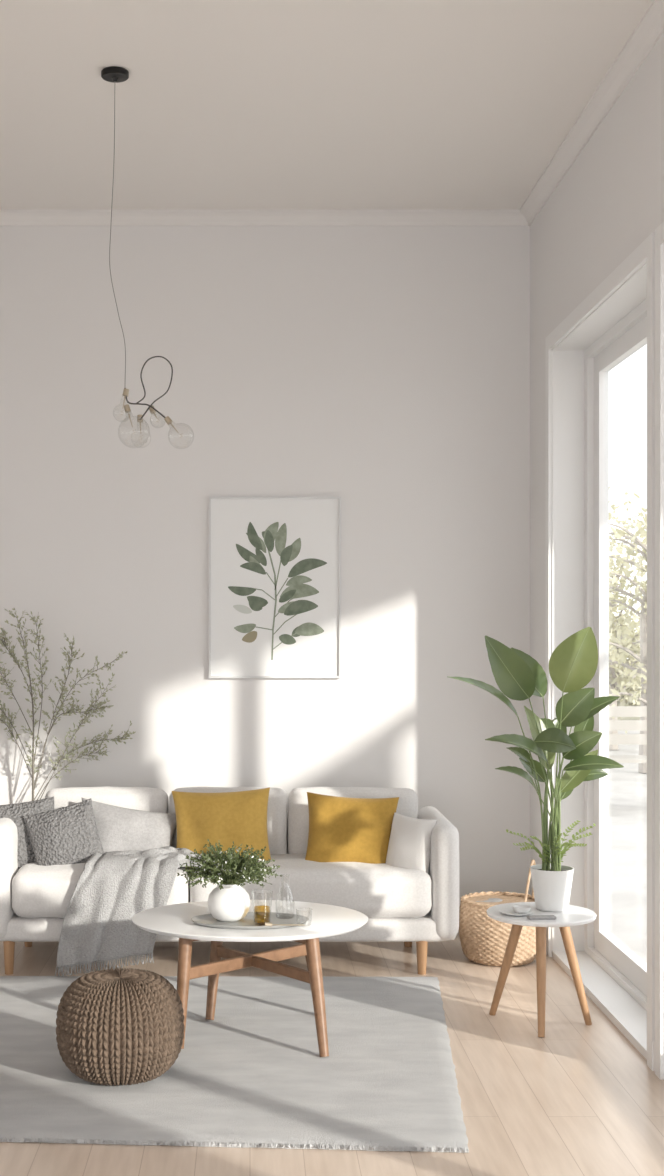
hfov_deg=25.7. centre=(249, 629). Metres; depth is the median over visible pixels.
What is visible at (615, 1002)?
lining
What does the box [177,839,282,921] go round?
potted plant
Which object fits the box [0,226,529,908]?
wall
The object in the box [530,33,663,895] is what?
wall
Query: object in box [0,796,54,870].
knit cushion
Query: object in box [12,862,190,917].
seat cushion
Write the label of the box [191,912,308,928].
serving tray
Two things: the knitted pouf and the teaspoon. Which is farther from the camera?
the teaspoon
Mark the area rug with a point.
(253, 1075)
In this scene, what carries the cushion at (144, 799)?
on the sofa
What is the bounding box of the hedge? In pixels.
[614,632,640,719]
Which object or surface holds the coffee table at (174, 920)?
on the area rug
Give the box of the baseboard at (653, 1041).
[653,1041,654,1071]
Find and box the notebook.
[527,915,556,919]
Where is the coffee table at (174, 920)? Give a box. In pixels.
[132,900,367,1056]
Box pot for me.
[530,864,573,911]
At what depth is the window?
6.34 m
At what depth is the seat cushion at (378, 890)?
6.13 m
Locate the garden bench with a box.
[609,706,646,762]
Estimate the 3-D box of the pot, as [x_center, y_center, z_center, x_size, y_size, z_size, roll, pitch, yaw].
[1.135,0.972,5.450,0.164,0.156,0.164,0,0,0]
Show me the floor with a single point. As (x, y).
(577, 1099)
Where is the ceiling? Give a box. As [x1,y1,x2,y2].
[0,0,652,208]
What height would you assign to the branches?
1.578 m
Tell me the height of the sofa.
0.754 m
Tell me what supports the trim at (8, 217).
attached to the wall at (384, 371)
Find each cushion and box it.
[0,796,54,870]
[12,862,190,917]
[23,798,103,866]
[45,787,168,812]
[169,787,287,854]
[189,853,431,917]
[288,787,417,853]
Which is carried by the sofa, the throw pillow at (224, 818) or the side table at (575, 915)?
the throw pillow at (224, 818)
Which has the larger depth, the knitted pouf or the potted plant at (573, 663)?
the potted plant at (573, 663)
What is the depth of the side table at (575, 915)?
5.39 m
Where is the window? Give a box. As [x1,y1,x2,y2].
[584,299,646,1010]
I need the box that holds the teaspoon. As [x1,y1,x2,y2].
[265,922,304,926]
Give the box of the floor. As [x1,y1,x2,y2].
[0,933,663,1175]
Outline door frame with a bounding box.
[546,221,663,1079]
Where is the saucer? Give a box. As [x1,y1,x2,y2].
[499,905,533,915]
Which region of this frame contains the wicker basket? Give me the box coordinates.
[459,859,535,965]
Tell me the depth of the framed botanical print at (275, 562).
7.04 m
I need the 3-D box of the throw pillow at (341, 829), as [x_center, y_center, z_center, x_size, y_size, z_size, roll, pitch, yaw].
[0.444,0.898,6.384,0.431,0.360,0.180,0,0,0]
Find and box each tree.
[609,485,646,772]
[609,524,646,749]
[610,501,646,656]
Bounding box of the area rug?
[0,976,468,1152]
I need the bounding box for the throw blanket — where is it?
[55,846,205,976]
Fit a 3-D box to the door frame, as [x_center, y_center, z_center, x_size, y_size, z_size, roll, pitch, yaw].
[1.351,0.072,4.407,0.020,2.795,4.345,0,0,0]
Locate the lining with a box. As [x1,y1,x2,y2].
[552,262,646,1059]
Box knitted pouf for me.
[56,968,184,1085]
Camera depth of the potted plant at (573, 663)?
5.39 m
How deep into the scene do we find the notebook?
5.25 m
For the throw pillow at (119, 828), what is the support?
on the sofa
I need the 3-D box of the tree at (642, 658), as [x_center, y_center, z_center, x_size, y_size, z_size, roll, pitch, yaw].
[4.211,-0.011,15.626,2.609,3.065,2.602,0,0,33]
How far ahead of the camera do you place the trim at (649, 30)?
5.50 m
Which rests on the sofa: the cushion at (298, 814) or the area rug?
the cushion at (298, 814)
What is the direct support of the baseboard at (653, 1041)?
attached to the wall at (610, 199)
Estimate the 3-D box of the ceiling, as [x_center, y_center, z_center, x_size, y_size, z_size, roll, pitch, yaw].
[-0.795,-2.102,3.125,4.710,0.150,8.150,0,0,0]
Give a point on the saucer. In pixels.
(517, 910)
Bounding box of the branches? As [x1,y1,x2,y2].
[0,608,134,800]
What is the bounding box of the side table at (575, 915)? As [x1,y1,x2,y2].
[486,902,596,1036]
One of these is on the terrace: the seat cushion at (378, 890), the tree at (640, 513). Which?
the tree at (640, 513)
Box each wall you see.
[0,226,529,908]
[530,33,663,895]
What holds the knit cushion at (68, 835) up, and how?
on the sofa
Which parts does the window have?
sash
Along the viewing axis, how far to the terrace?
9.93 m
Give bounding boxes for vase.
[207,884,250,921]
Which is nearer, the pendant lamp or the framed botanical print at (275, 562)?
the pendant lamp
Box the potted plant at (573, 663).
[449,627,623,911]
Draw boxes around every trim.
[0,209,529,225]
[520,0,663,225]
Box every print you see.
[209,497,340,677]
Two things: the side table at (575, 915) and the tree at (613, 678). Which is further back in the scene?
the tree at (613, 678)
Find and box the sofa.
[0,787,458,974]
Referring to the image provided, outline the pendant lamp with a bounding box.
[101,66,193,439]
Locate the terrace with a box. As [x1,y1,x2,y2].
[609,731,646,962]
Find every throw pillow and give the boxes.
[81,797,176,852]
[172,787,270,868]
[305,792,398,863]
[386,813,436,872]
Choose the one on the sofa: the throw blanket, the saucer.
the throw blanket

